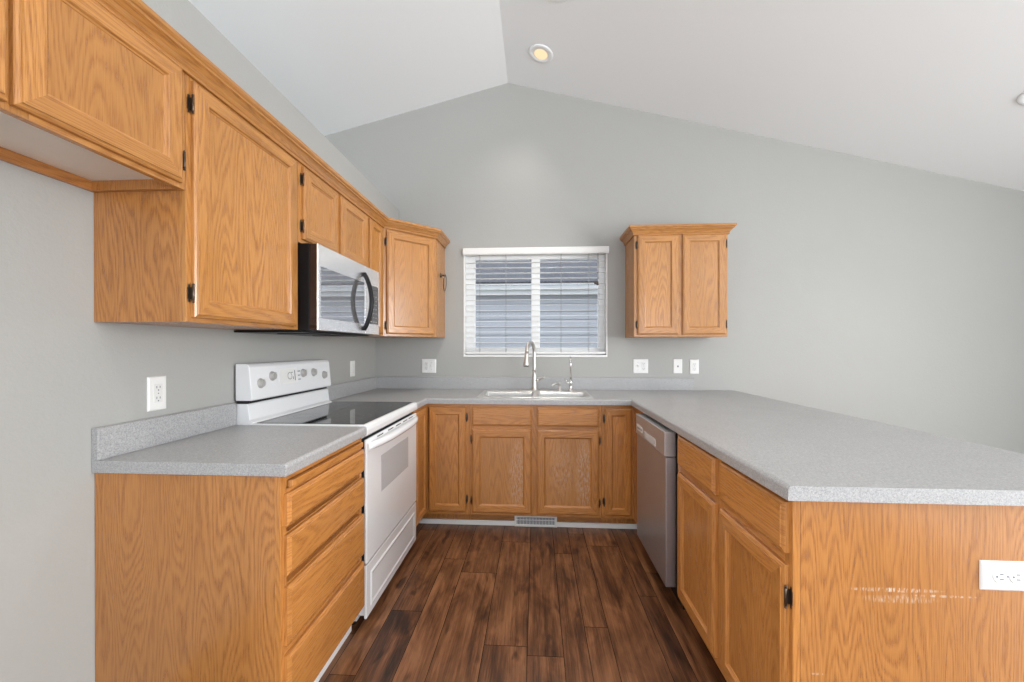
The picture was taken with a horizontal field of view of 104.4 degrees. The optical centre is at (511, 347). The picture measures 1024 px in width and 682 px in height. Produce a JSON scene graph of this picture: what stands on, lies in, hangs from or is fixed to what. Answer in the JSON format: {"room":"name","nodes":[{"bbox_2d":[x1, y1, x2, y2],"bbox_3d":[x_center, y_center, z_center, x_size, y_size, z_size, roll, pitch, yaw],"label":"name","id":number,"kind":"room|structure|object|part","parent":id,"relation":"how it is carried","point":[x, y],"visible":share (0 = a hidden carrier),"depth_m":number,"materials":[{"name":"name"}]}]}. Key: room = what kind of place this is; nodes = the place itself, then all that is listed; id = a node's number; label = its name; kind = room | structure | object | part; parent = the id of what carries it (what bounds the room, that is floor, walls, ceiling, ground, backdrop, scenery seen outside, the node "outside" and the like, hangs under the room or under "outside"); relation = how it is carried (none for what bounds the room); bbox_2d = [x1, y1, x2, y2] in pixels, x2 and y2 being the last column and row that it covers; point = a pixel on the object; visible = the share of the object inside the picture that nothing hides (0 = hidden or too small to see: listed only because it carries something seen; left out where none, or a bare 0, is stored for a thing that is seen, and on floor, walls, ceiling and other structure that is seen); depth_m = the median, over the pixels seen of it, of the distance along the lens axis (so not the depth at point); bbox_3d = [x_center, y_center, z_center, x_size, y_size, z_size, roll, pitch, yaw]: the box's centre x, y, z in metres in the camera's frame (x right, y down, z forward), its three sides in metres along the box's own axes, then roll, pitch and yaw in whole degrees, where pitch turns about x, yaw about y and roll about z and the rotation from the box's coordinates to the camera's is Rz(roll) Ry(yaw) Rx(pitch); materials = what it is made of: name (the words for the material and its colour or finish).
{"room":"kitchen","nodes":[
{"label":"kitchen","id":0,"kind":"room"},
{"bbox_2d":[0,160,374,681],"bbox_3d":[-1.340,0.042,1.788,0.120,2.447,3.309,0,0,3],"label":"wall","id":1,"kind":"structure","parent":0,"point":[65,374],"depth_m":1.16,"materials":[{"name":"grey paint"}]},
{"bbox_2d":[0,0,185,192],"bbox_3d":[-1.176,-0.674,0.795,0.323,0.378,0.878,0,0,3],"label":"upper cabinet","id":2,"kind":"object","parent":1,"relation":"attached to","point":[88,103],"visible":1,"depth_m":0.99,"materials":[{"name":"brown wood"}]},
{"bbox_3d":[-1.036,-0.671,0.586,0.019,0.345,0.439,0,0,3],"label":"door","id":3,"kind":"part","parent":2,"relation":"part of","materials":[{"name":"brown wood"}]},
{"bbox_3d":[-1.195,-0.679,0.796,0.284,0.328,0.846,0,0,3],"label":"panel","id":4,"kind":"part","parent":2,"relation":"part of","materials":[{"name":"white"}]},
{"bbox_3d":[-1.043,-0.674,0.787,0.019,0.378,0.878,0,0,3],"label":"frame","id":5,"kind":"part","parent":2,"relation":"part of","materials":[{"name":"brown wood"}]},
{"bbox_3d":[-1.015,-0.672,1.009,0.007,0.228,0.274,0,0,3],"label":"panel","id":6,"kind":"part","parent":2,"relation":"part of","materials":[{"name":"brown wood"}]},
{"bbox_2d":[95,0,449,248],"bbox_3d":[-0.909,-0.881,1.890,0.316,0.068,3.093,0,0,10],"label":"crown molding","id":7,"kind":"structure","parent":2,"relation":"on","point":[137,15],"depth_m":1.40,"materials":[{"name":"brown wood"}]},
{"bbox_2d":[147,376,165,411],"bbox_3d":[-1.295,0.166,1.451,0.008,0.124,0.072,0,0,3],"label":"wall outlet","id":8,"kind":"object","parent":1,"relation":"attached to","point":[156,385],"visible":1,"depth_m":1.44,"materials":[{"name":"white plastic"}]},
{"bbox_2d":[154,384,162,402],"bbox_3d":[-1.293,0.166,1.451,0.004,0.068,0.033,0,0,3],"label":"receptacle","id":9,"kind":"object","parent":8,"relation":"attached to","point":[158,388],"depth_m":1.45,"materials":[{"name":"grey plastic"}]},
{"bbox_2d":[91,403,235,460],"bbox_3d":[-1.284,0.301,1.525,0.021,0.101,0.576,0,0,3],"label":"backsplash","id":10,"kind":"structure","parent":1,"relation":"attached to","point":[108,441],"depth_m":1.43,"materials":[{"name":"grey laminate"}]},
{"bbox_2d":[94,73,297,329],"bbox_3d":[-1.133,-0.473,1.524,0.323,0.783,0.579,0,0,3],"label":"upper cabinet","id":11,"kind":"object","parent":1,"relation":"attached to","point":[220,251],"visible":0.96,"depth_m":1.31,"materials":[{"name":"brown wood"}]},
{"bbox_3d":[-1.000,-0.473,1.516,0.019,0.783,0.579,0,0,3],"label":"frame","id":12,"kind":"part","parent":11,"relation":"part of","materials":[{"name":"brown wood"}]},
{"bbox_3d":[-0.981,-0.466,1.509,0.019,0.740,0.534,0,0,3],"label":"door","id":13,"kind":"part","parent":11,"relation":"part of","materials":[{"name":"brown wood"}]},
{"bbox_3d":[-0.986,-0.466,1.510,0.007,0.623,0.417,0,0,3],"label":"panel","id":14,"kind":"part","parent":11,"relation":"part of","materials":[{"name":"brown wood"}]},
{"bbox_2d":[142,0,398,219],"bbox_3d":[-1.176,-1.053,1.776,0.208,0.257,3.309,0,0,3],"label":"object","id":15,"kind":"structure","parent":1,"relation":"attached to","point":[183,16],"depth_m":1.68,"materials":[{"name":"grey paint"}]},
{"bbox_2d":[298,162,367,266],"bbox_3d":[-1.093,-0.675,2.192,0.323,0.382,0.756,0,0,3],"label":"upper cabinet","id":16,"kind":"object","parent":1,"relation":"attached to","point":[326,218],"visible":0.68,"depth_m":2.05,"materials":[{"name":"brown wood"}]},
{"bbox_2d":[234,243,378,336],"bbox_3d":[-1.025,-0.273,2.167,0.458,0.410,0.726,0,0,3],"label":"microwave","id":17,"kind":"object","parent":16,"relation":"attached to","point":[338,295],"visible":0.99,"depth_m":1.96,"materials":[{"name":"silver metal"}]},
{"bbox_3d":[-0.872,-0.279,2.062,0.006,0.396,0.509,0,0,3],"label":"door","id":18,"kind":"part","parent":17,"relation":"part of","materials":[{"name":"metal"}]},
{"bbox_3d":[-0.823,-0.266,2.270,0.067,0.334,0.026,0,0,3],"label":"handle","id":19,"kind":"part","parent":17,"relation":"part of","materials":[{"name":"black plastic"}]},
{"bbox_3d":[-0.953,-0.669,1.986,0.019,0.336,0.310,0,0,3],"label":"door","id":20,"kind":"part","parent":16,"relation":"part of","materials":[{"name":"brown wood"}]},
{"bbox_3d":[-0.957,-0.669,1.986,0.007,0.219,0.193,0,0,3],"label":"panel","id":21,"kind":"part","parent":16,"relation":"part of","materials":[{"name":"brown wood"}]},
{"bbox_3d":[-0.931,-0.670,2.345,0.019,0.336,0.330,0,0,3],"label":"door","id":22,"kind":"part","parent":16,"relation":"part of","materials":[{"name":"brown wood"}]},
{"bbox_3d":[-0.935,-0.670,2.346,0.007,0.219,0.213,0,0,3],"label":"panel","id":23,"kind":"part","parent":16,"relation":"part of","materials":[{"name":"brown wood"}]},
{"bbox_2d":[327,376,376,399],"bbox_3d":[-1.196,0.298,3.002,0.021,0.101,0.866,0,0,3],"label":"backsplash","id":24,"kind":"structure","parent":1,"relation":"attached to","point":[339,390],"depth_m":2.94,"materials":[{"name":"grey laminate"}]},
{"bbox_2d":[350,361,354,376],"bbox_3d":[-1.202,0.157,3.001,0.010,0.118,0.072,0,0,3],"label":"light switch","id":25,"kind":"object","parent":1,"relation":"attached to","point":[352,363],"visible":1,"depth_m":2.99,"materials":[{"name":"white plastic"}]},
{"bbox_2d":[368,216,382,335],"bbox_3d":[-1.062,-0.475,2.695,0.323,0.783,0.248,0,0,3],"label":"upper cabinet","id":26,"kind":"object","parent":1,"relation":"attached to","point":[375,231],"visible":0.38,"depth_m":2.69,"materials":[{"name":"brown wood"}]},
{"bbox_3d":[-0.916,-0.469,2.667,0.007,0.641,0.107,0,0,3],"label":"panel","id":27,"kind":"part","parent":26,"relation":"part of","materials":[{"name":"brown wood"}]},
{"bbox_2d":[365,228,444,337],"bbox_3d":[-0.895,-0.476,3.114,0.608,0.783,0.604,0,0,3],"label":"upper cabinet","id":28,"kind":"object","parent":1,"relation":"attached to","point":[413,291],"visible":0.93,"depth_m":2.95,"materials":[{"name":"brown wood"}]},
{"bbox_3d":[-0.759,-0.476,2.961,0.427,0.783,0.019,0,0,-42],"label":"frame","id":29,"kind":"part","parent":28,"relation":"part of","materials":[{"name":"brown wood"}]},
{"bbox_3d":[-0.746,-0.469,2.948,0.385,0.736,0.019,0,0,-42],"label":"door","id":30,"kind":"part","parent":28,"relation":"part of","materials":[{"name":"brown wood"}]},
{"bbox_3d":[-0.749,-0.469,2.951,0.268,0.619,0.007,0,0,-42],"label":"panel","id":31,"kind":"part","parent":28,"relation":"part of","materials":[{"name":"brown wood"}]},
{"bbox_2d":[440,273,446,291],"bbox_3d":[-0.560,-0.535,3.238,0.044,0.153,0.098,0,0,3],"label":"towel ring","id":32,"kind":"object","parent":28,"relation":"attached to","point":[441,275],"visible":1,"depth_m":3.23,"materials":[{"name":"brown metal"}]},
{"bbox_2d":[319,523,726,681],"bbox_3d":[0.282,1.329,-0.310,8.600,0.120,7.609,0,0,3],"label":"floor","id":33,"kind":"structure","parent":0,"point":[465,603],"depth_m":1.88,"materials":[{"name":"brown wood"}]},
{"bbox_2d":[95,438,364,681],"bbox_3d":[-0.982,0.828,1.511,0.625,0.875,0.565,0,0,3],"label":"base cabinet","id":34,"kind":"object","parent":33,"relation":"on","point":[199,578],"visible":0.8,"depth_m":1.24,"materials":[{"name":"brown wood"}]},
{"bbox_2d":[91,403,366,476],"bbox_3d":[-0.980,0.320,1.506,0.629,0.140,0.576,0,0,3],"label":"countertop","id":35,"kind":"structure","parent":34,"relation":"on","point":[208,440],"depth_m":1.38,"materials":[{"name":"grey laminate"}]},
{"bbox_3d":[-0.699,0.781,1.494,0.019,0.780,0.565,0,0,3],"label":"frame","id":36,"kind":"part","parent":34,"relation":"part of","materials":[{"name":"brown wood"}]},
{"bbox_3d":[-0.679,0.642,1.499,0.019,0.124,0.548,0,0,3],"label":"drawer","id":37,"kind":"part","parent":34,"relation":"part of","materials":[{"name":"brown wood"}]},
{"bbox_3d":[-0.679,0.501,1.499,0.019,0.098,0.548,0,0,3],"label":"drawer","id":38,"kind":"part","parent":34,"relation":"part of","materials":[{"name":"brown wood"}]},
{"bbox_3d":[-0.679,1.053,1.500,0.019,0.202,0.548,0,0,3],"label":"drawer","id":39,"kind":"part","parent":34,"relation":"part of","materials":[{"name":"brown wood"}]},
{"bbox_3d":[-0.679,0.830,1.500,0.019,0.180,0.548,0,0,3],"label":"drawer","id":40,"kind":"part","parent":34,"relation":"part of","materials":[{"name":"brown wood"}]},
{"bbox_2d":[236,359,417,624],"bbox_3d":[-0.913,0.668,2.172,0.662,1.192,0.751,0,0,3],"label":"electric range","id":41,"kind":"object","parent":33,"relation":"on","point":[283,393],"visible":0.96,"depth_m":2.02,"materials":[{"name":"white metal"}]},
{"bbox_3d":[-1.180,0.167,1.877,0.022,0.048,0.048,0,0,3],"label":"knob","id":42,"kind":"part","parent":41,"relation":"part of","materials":[{"name":"grey plastic"}]},
{"bbox_3d":[-1.177,0.139,1.964,0.022,0.048,0.048,0,0,3],"label":"knob","id":43,"kind":"part","parent":41,"relation":"part of","materials":[{"name":"grey plastic"}]},
{"bbox_3d":[-1.205,0.157,2.166,0.080,0.170,0.704,0,0,3],"label":"control panel","id":44,"kind":"part","parent":41,"relation":"part of","materials":[{"name":"white ceramic"}]},
{"bbox_3d":[-1.204,0.310,2.169,0.082,0.108,0.705,0,0,3],"label":"panel","id":45,"kind":"part","parent":41,"relation":"part of","materials":[{"name":"white ceramic"}]},
{"bbox_3d":[-1.178,0.146,2.094,0.011,0.080,0.150,0,0,3],"label":"display panel","id":46,"kind":"part","parent":41,"relation":"part of","materials":[{"name":"white plastic"}]},
{"bbox_3d":[-1.162,0.140,2.224,0.022,0.048,0.048,0,0,3],"label":"knob","id":47,"kind":"part","parent":41,"relation":"part of","materials":[{"name":"grey plastic"}]},
{"bbox_3d":[-1.155,0.142,2.327,0.022,0.048,0.048,0,0,3],"label":"knob","id":48,"kind":"part","parent":41,"relation":"part of","materials":[{"name":"grey plastic"}]},
{"bbox_3d":[-1.147,0.165,2.439,0.022,0.048,0.048,0,0,3],"label":"knob","id":49,"kind":"part","parent":41,"relation":"part of","materials":[{"name":"grey plastic"}]},
{"bbox_2d":[249,401,416,435],"bbox_3d":[-0.902,0.369,2.170,0.558,0.054,0.751,0,0,3],"label":"cooktop","id":50,"kind":"object","parent":41,"relation":"in","point":[374,416],"depth_m":2.05,"materials":[{"name":"black glass"}]},
{"bbox_3d":[-0.649,1.100,2.157,0.046,0.239,0.745,0,0,3],"label":"storage drawer","id":51,"kind":"part","parent":41,"relation":"part of","materials":[{"name":"white metal"}]},
{"bbox_3d":[-0.637,0.692,2.155,0.014,0.560,0.745,0,0,3],"label":"oven door","id":52,"kind":"part","parent":41,"relation":"part of","materials":[{"name":"white metal"}]},
{"bbox_3d":[-0.606,0.447,2.153,0.046,0.034,0.739,0,0,3],"label":"handle","id":53,"kind":"part","parent":41,"relation":"part of","materials":[{"name":"white metal"}]},
{"bbox_2d":[314,625,351,681],"bbox_3d":[-0.742,1.241,1.503,0.018,0.050,0.548,0,0,3],"label":"baseboard","id":54,"kind":"structure","parent":33,"relation":"on","point":[329,661],"depth_m":1.61,"materials":[{"name":"white paint"}]},
{"bbox_2d":[409,404,470,526],"bbox_3d":[-0.747,0.825,2.977,0.920,0.875,0.864,0,0,3],"label":"base cabinet","id":55,"kind":"object","parent":33,"relation":"on","point":[442,430],"visible":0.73,"depth_m":2.78,"materials":[{"name":"brown wood"}]},
{"bbox_3d":[-0.628,0.778,2.679,0.019,0.780,0.282,0,0,3],"label":"frame","id":56,"kind":"part","parent":55,"relation":"part of","materials":[{"name":"brown wood"}]},
{"bbox_3d":[-0.610,0.780,2.662,0.019,0.730,0.232,0,0,3],"label":"door","id":57,"kind":"part","parent":55,"relation":"part of","materials":[{"name":"brown wood"}]},
{"bbox_3d":[-0.614,0.780,2.662,0.007,0.631,0.133,0,0,3],"label":"panel","id":58,"kind":"part","parent":55,"relation":"part of","materials":[{"name":"brown wood"}]},
{"bbox_3d":[-0.453,0.778,2.801,0.314,0.780,0.019,0,0,3],"label":"frame","id":59,"kind":"part","parent":55,"relation":"part of","materials":[{"name":"brown wood"}]},
{"bbox_3d":[-0.453,0.780,2.782,0.263,0.730,0.019,0,0,3],"label":"door","id":60,"kind":"part","parent":55,"relation":"part of","materials":[{"name":"brown wood"}]},
{"bbox_3d":[-0.453,0.780,2.786,0.156,0.623,0.007,0,0,3],"label":"panel","id":61,"kind":"part","parent":55,"relation":"part of","materials":[{"name":"brown wood"}]},
{"bbox_2d":[327,376,1023,505],"bbox_3d":[0.255,0.319,2.195,3.014,0.140,2.304,0,0,3],"label":"countertop","id":62,"kind":"structure","parent":55,"relation":"on","point":[797,452],"depth_m":1.52,"materials":[{"name":"grey laminate"}]},
{"bbox_2d":[519,341,549,390],"bbox_3d":[0.174,0.143,3.111,0.252,0.402,0.223,0,0,3],"label":"faucet","id":63,"kind":"object","parent":62,"relation":"on","point":[535,380],"visible":1,"depth_m":3.17,"materials":[{"name":"silver metal"}]},
{"bbox_3d":[0.146,0.083,3.117,0.028,0.282,0.197,0,0,23],"label":"spout","id":64,"kind":"part","parent":63,"relation":"part of","materials":[{"name":"silver metal"}]},
{"bbox_3d":[0.179,0.341,3.196,0.252,0.005,0.052,0,0,3],"label":"deck plate","id":65,"kind":"part","parent":63,"relation":"part of","materials":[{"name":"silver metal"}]},
{"bbox_2d":[477,390,592,397],"bbox_3d":[0.172,0.436,3.015,0.826,0.183,0.481,0,0,3],"label":"sink","id":66,"kind":"object","parent":62,"relation":"in","point":[486,393],"visible":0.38,"depth_m":3.12,"materials":[{"name":"ceramic"}]},
{"bbox_2d":[552,382,561,390],"bbox_3d":[0.359,0.310,3.164,0.099,0.067,0.042,0,0,-42],"label":"soap dispenser","id":67,"kind":"object","parent":66,"relation":"on","point":[559,383],"visible":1,"depth_m":3.17,"materials":[{"name":"silver metal"}]},
{"bbox_2d":[565,356,572,390],"bbox_3d":[0.466,0.204,3.145,0.071,0.280,0.105,0,0,-18],"label":"tap","id":68,"kind":"object","parent":62,"relation":"on","point":[570,382],"visible":1,"depth_m":3.17,"materials":[{"name":"silver metal"}]},
{"bbox_3d":[0.462,0.159,3.135,0.016,0.190,0.100,0,0,10],"label":"spout","id":69,"kind":"part","parent":68,"relation":"part of","materials":[{"name":"silver metal"}]},
{"bbox_2d":[419,518,636,528],"bbox_3d":[0.115,1.246,2.817,1.587,0.034,0.012,0,0,3],"label":"baseboard","id":70,"kind":"structure","parent":33,"relation":"on","point":[423,520],"depth_m":2.82,"materials":[{"name":"white paint"}]},
{"bbox_2d":[470,404,601,522],"bbox_3d":[0.177,0.825,3.045,0.913,0.875,0.619,0,0,3],"label":"base cabinet","id":71,"kind":"object","parent":33,"relation":"on","point":[526,460],"visible":0.91,"depth_m":2.74,"materials":[{"name":"brown wood"}]},
{"bbox_3d":[-0.071,0.477,2.759,0.415,0.128,0.019,0,0,3],"label":"false drawer","id":72,"kind":"part","parent":71,"relation":"part of","materials":[{"name":"brown wood"}]},
{"bbox_3d":[-0.071,0.856,2.759,0.415,0.582,0.019,0,0,3],"label":"door","id":73,"kind":"part","parent":71,"relation":"part of","materials":[{"name":"brown wood"}]},
{"bbox_3d":[-0.071,0.856,2.764,0.298,0.465,0.007,0,0,3],"label":"panel","id":74,"kind":"part","parent":71,"relation":"part of","materials":[{"name":"brown wood"}]},
{"bbox_2d":[514,516,556,527],"bbox_3d":[0.167,1.222,2.802,0.300,0.082,0.009,0,0,3],"label":"air register","id":75,"kind":"object","parent":71,"relation":"attached to","point":[521,521],"visible":0.98,"depth_m":2.80,"materials":[{"name":"white plastic"}]},
{"bbox_3d":[0.168,1.222,2.806,0.272,0.050,0.002,0,0,3],"label":"plate","id":76,"kind":"part","parent":75,"relation":"part of","materials":[{"name":"grey metal"}]},
{"bbox_3d":[0.384,0.477,2.731,0.424,0.128,0.019,0,0,3],"label":"false drawer","id":77,"kind":"part","parent":71,"relation":"part of","materials":[{"name":"brown wood"}]},
{"bbox_3d":[0.384,0.856,2.732,0.424,0.582,0.019,0,0,3],"label":"door","id":78,"kind":"part","parent":71,"relation":"part of","materials":[{"name":"brown wood"}]},
{"bbox_3d":[0.384,0.856,2.736,0.307,0.465,0.007,0,0,3],"label":"panel","id":79,"kind":"part","parent":71,"relation":"part of","materials":[{"name":"brown wood"}]},
{"bbox_2d":[600,405,642,523],"bbox_3d":[1.025,0.826,2.881,0.797,0.875,0.846,0,0,3],"label":"base cabinet","id":80,"kind":"object","parent":33,"relation":"on","point":[619,435],"visible":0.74,"depth_m":2.71,"materials":[{"name":"brown wood"}]},
{"bbox_3d":[0.726,0.780,2.712,0.179,0.730,0.019,0,0,3],"label":"door","id":81,"kind":"part","parent":80,"relation":"part of","materials":[{"name":"brown wood"}]},
{"bbox_3d":[0.726,0.780,2.716,0.076,0.628,0.007,0,0,3],"label":"panel","id":82,"kind":"part","parent":80,"relation":"part of","materials":[{"name":"brown wood"}]},
{"bbox_2d":[636,413,684,609],"bbox_3d":[1.058,0.829,2.174,0.616,0.871,0.547,0,0,3],"label":"dishwasher","id":83,"kind":"object","parent":33,"relation":"on","point":[657,465],"visible":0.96,"depth_m":2.03,"materials":[{"name":"grey metal"}]},
{"bbox_3d":[0.751,0.493,2.162,0.002,0.038,0.207,0,0,3],"label":"pocket handle","id":84,"kind":"part","parent":83,"relation":"part of","materials":[{"name":"grey metal"}]},
{"bbox_3d":[0.780,0.466,2.190,0.054,0.118,0.547,0,0,3],"label":"control panel","id":85,"kind":"part","parent":83,"relation":"part of","materials":[{"name":"metal"}]},
{"bbox_3d":[0.783,0.843,2.190,0.048,0.627,0.547,0,0,3],"label":"door","id":86,"kind":"part","parent":83,"relation":"part of","materials":[{"name":"metal"}]},
{"bbox_3d":[0.849,1.212,2.187,0.015,0.105,0.537,0,0,3],"label":"toe plate","id":87,"kind":"part","parent":83,"relation":"part of","materials":[{"name":"black plastic"}]},
{"bbox_2d":[677,434,1023,681],"bbox_3d":[1.074,0.828,1.433,0.676,0.875,0.839,0,0,3],"label":"base cabinet","id":88,"kind":"object","parent":33,"relation":"on","point":[775,588],"visible":0.82,"depth_m":1.03,"materials":[{"name":"brown wood"}]},
{"bbox_3d":[0.762,0.854,1.645,0.007,0.449,0.260,0,0,3],"label":"panel","id":89,"kind":"part","parent":88,"relation":"part of","materials":[{"name":"brown wood"}]},
{"bbox_3d":[0.758,0.472,1.644,0.019,0.134,0.377,0,0,3],"label":"drawer","id":90,"kind":"part","parent":88,"relation":"part of","materials":[{"name":"brown wood"}]},
{"bbox_3d":[0.758,0.854,1.645,0.019,0.566,0.377,0,0,3],"label":"door","id":91,"kind":"part","parent":88,"relation":"part of","materials":[{"name":"brown wood"}]},
{"bbox_3d":[0.765,0.781,1.452,0.019,0.780,0.837,0,0,3],"label":"frame","id":92,"kind":"part","parent":88,"relation":"part of","materials":[{"name":"brown wood"}]},
{"bbox_3d":[0.738,0.855,1.231,0.007,0.449,0.252,0,0,3],"label":"panel","id":93,"kind":"part","parent":88,"relation":"part of","materials":[{"name":"brown wood"}]},
{"bbox_3d":[0.733,0.855,1.232,0.019,0.566,0.369,0,0,3],"label":"door","id":94,"kind":"part","parent":88,"relation":"part of","materials":[{"name":"brown wood"}]},
{"bbox_3d":[0.733,0.473,1.231,0.019,0.134,0.369,0,0,3],"label":"drawer","id":95,"kind":"part","parent":88,"relation":"part of","materials":[{"name":"brown wood"}]},
{"bbox_3d":[1.069,0.829,1.017,0.637,0.875,0.005,0,0,3],"label":"panel","id":96,"kind":"part","parent":88,"relation":"part of","materials":[{"name":"brown wood"}]},
{"bbox_2d":[979,560,1023,590],"bbox_3d":[1.245,0.575,0.999,0.122,0.074,0.008,0,0,3],"label":"wall outlet","id":97,"kind":"object","parent":88,"relation":"attached to","point":[993,574],"visible":1,"depth_m":1.00,"materials":[{"name":"white plastic"}]},
{"bbox_2d":[992,570,1023,583],"bbox_3d":[1.245,0.575,0.997,0.072,0.033,0.004,0,0,3],"label":"receptacle","id":98,"kind":"object","parent":97,"relation":"attached to","point":[998,576],"depth_m":1.00,"materials":[{"name":"grey plastic"}]},
{"bbox_2d":[189,0,1023,190],"bbox_3d":[0.282,-1.685,-0.316,8.600,1.302,7.609,0,0,3],"label":"ceiling","id":99,"kind":"structure","parent":0,"point":[935,86],"depth_m":2.61,"materials":[{"name":"white paint"}]},
{"bbox_2d":[529,44,552,62],"bbox_3d":[0.214,-2.170,2.933,0.179,0.050,0.184,0,0,3],"label":"recessed light","id":100,"kind":"object","parent":99,"relation":"in","point":[540,53],"visible":1,"depth_m":2.92,"materials":[{"name":"white paint"}]},
{"bbox_2d":[550,0,566,2],"bbox_3d":[0.267,-2.148,2.379,0.179,0.050,0.184,0,0,3],"label":"recessed light","id":101,"kind":"object","parent":99,"relation":"in","point":[555,1],"visible":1,"depth_m":2.45,"materials":[{"name":"white paint"}]},
{"bbox_2d":[1016,93,1023,104],"bbox_3d":[3.054,-1.455,2.289,0.179,0.050,0.184,0,0,3],"label":"recessed light","id":102,"kind":"object","parent":99,"relation":"in","point":[1020,100],"visible":1,"depth_m":2.34,"materials":[{"name":"white paint"}]},
{"bbox_2d":[325,83,1023,453],"bbox_3d":[0.504,-0.490,3.409,8.600,3.505,0.150,0,0,3],"label":"wall","id":103,"kind":"structure","parent":0,"point":[860,287],"depth_m":3.24,"materials":[{"name":"grey paint"}]},
{"bbox_2d":[422,359,435,372],"bbox_3d":[-0.713,0.155,3.399,0.124,0.120,0.017,0,0,3],"label":"wall outlet","id":104,"kind":"object","parent":103,"relation":"attached to","point":[428,365],"visible":1,"depth_m":3.40,"materials":[{"name":"white plastic"}]},
{"bbox_2d":[424,362,427,369],"bbox_3d":[-0.735,0.155,3.403,0.033,0.068,0.004,0,0,3],"label":"receptacle","id":105,"kind":"object","parent":104,"relation":"attached to","point":[425,363],"depth_m":3.40,"materials":[{"name":"grey plastic"}]},
{"bbox_2d":[463,253,606,356],"bbox_3d":[0.194,-0.383,3.387,1.212,0.918,0.081,0,0,3],"label":"trim","id":106,"kind":"structure","parent":103,"relation":"attached to","point":[464,256],"depth_m":3.35,"materials":[{"name":"white paint"}]},
{"bbox_2d":[466,255,604,354],"bbox_3d":[0.197,-0.383,3.452,1.212,0.918,0.072,0,0,3],"label":"window","id":107,"kind":"structure","parent":103,"relation":"in","point":[470,294],"depth_m":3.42,"materials":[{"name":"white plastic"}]},
{"bbox_2d":[463,246,608,353],"bbox_3d":[0.196,-0.398,3.369,1.225,0.896,0.084,0,0,3],"label":"window blind","id":108,"kind":"object","parent":107,"relation":"attached to","point":[580,250],"visible":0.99,"depth_m":3.36,"materials":[{"name":"white plastic"}]},
{"bbox_3d":[0.193,-0.810,3.382,1.184,0.040,0.050,0,0,3],"label":"head rail","id":109,"kind":"part","parent":108,"relation":"part of","materials":[{"name":"white plastic"}]},
{"bbox_3d":[0.193,0.041,3.384,1.186,0.018,0.050,0,0,3],"label":"rail","id":110,"kind":"part","parent":108,"relation":"part of","materials":[{"name":"white plastic"}]},
{"bbox_3d":[0.719,-0.675,3.314,0.012,0.235,0.003,0,0,10],"label":"pull cord","id":111,"kind":"part","parent":108,"relation":"part of","materials":[{"name":"grey plastic"}]},
{"bbox_2d":[377,376,693,389],"bbox_3d":[0.167,0.297,3.344,2.656,0.101,0.021,0,0,3],"label":"backsplash","id":112,"kind":"structure","parent":103,"relation":"attached to","point":[579,383],"depth_m":3.33,"materials":[{"name":"grey laminate"}]},
{"bbox_2d":[633,359,647,372],"bbox_3d":[1.068,0.152,3.293,0.122,0.118,0.017,0,0,3],"label":"wall outlet","id":113,"kind":"object","parent":103,"relation":"attached to","point":[639,365],"visible":1,"depth_m":3.30,"materials":[{"name":"white plastic"}]},
{"bbox_2d":[642,362,645,369],"bbox_3d":[1.091,0.152,3.294,0.033,0.068,0.004,0,0,3],"label":"receptacle","id":114,"kind":"object","parent":113,"relation":"attached to","point":[643,363],"depth_m":3.29,"materials":[{"name":"grey plastic"}]},
{"bbox_2d":[673,359,681,372],"bbox_3d":[1.369,0.152,3.280,0.072,0.116,0.007,0,0,3],"label":"phone jack","id":115,"kind":"object","parent":103,"relation":"attached to","point":[677,363],"visible":1,"depth_m":3.28,"materials":[{"name":"white plastic"}]},
{"bbox_2d":[620,223,736,337],"bbox_3d":[1.274,-0.501,3.111,0.777,0.833,0.350,0,0,3],"label":"upper cabinet","id":116,"kind":"object","parent":103,"relation":"attached to","point":[676,274],"visible":1,"depth_m":2.97,"materials":[{"name":"brown wood"}]},
{"bbox_3d":[1.097,-0.475,2.983,0.302,0.748,0.019,0,0,3],"label":"door","id":117,"kind":"part","parent":116,"relation":"part of","materials":[{"name":"brown wood"}]},
{"bbox_3d":[1.097,-0.475,2.988,0.185,0.631,0.007,0,0,3],"label":"panel","id":118,"kind":"part","parent":116,"relation":"part of","materials":[{"name":"brown wood"}]},
{"bbox_3d":[1.274,-0.883,3.111,0.777,0.068,0.350,0,0,3],"label":"crown moulding","id":119,"kind":"part","parent":116,"relation":"part of","materials":[{"name":"brown wood"}]},
{"bbox_3d":[1.434,-0.475,2.963,0.315,0.748,0.019,0,0,3],"label":"door","id":120,"kind":"part","parent":116,"relation":"part of","materials":[{"name":"brown wood"}]},
{"bbox_3d":[1.434,-0.475,2.968,0.198,0.631,0.007,0,0,3],"label":"panel","id":121,"kind":"part","parent":116,"relation":"part of","materials":[{"name":"brown wood"}]},
{"bbox_2d":[690,359,698,373],"bbox_3d":[1.502,0.155,3.271,0.074,0.120,0.008,0,0,3],"label":"wall outlet","id":122,"kind":"object","parent":103,"relation":"attached to","point":[694,363],"visible":1,"depth_m":3.27,"materials":[{"name":"white plastic"}]},
{"bbox_2d":[692,363,696,370],"bbox_3d":[1.502,0.155,3.269,0.033,0.068,0.004,0,0,3],"label":"receptacle","id":123,"kind":"object","parent":122,"relation":"attached to","point":[694,365],"depth_m":3.27,"materials":[{"name":"grey plastic"}]}
]}

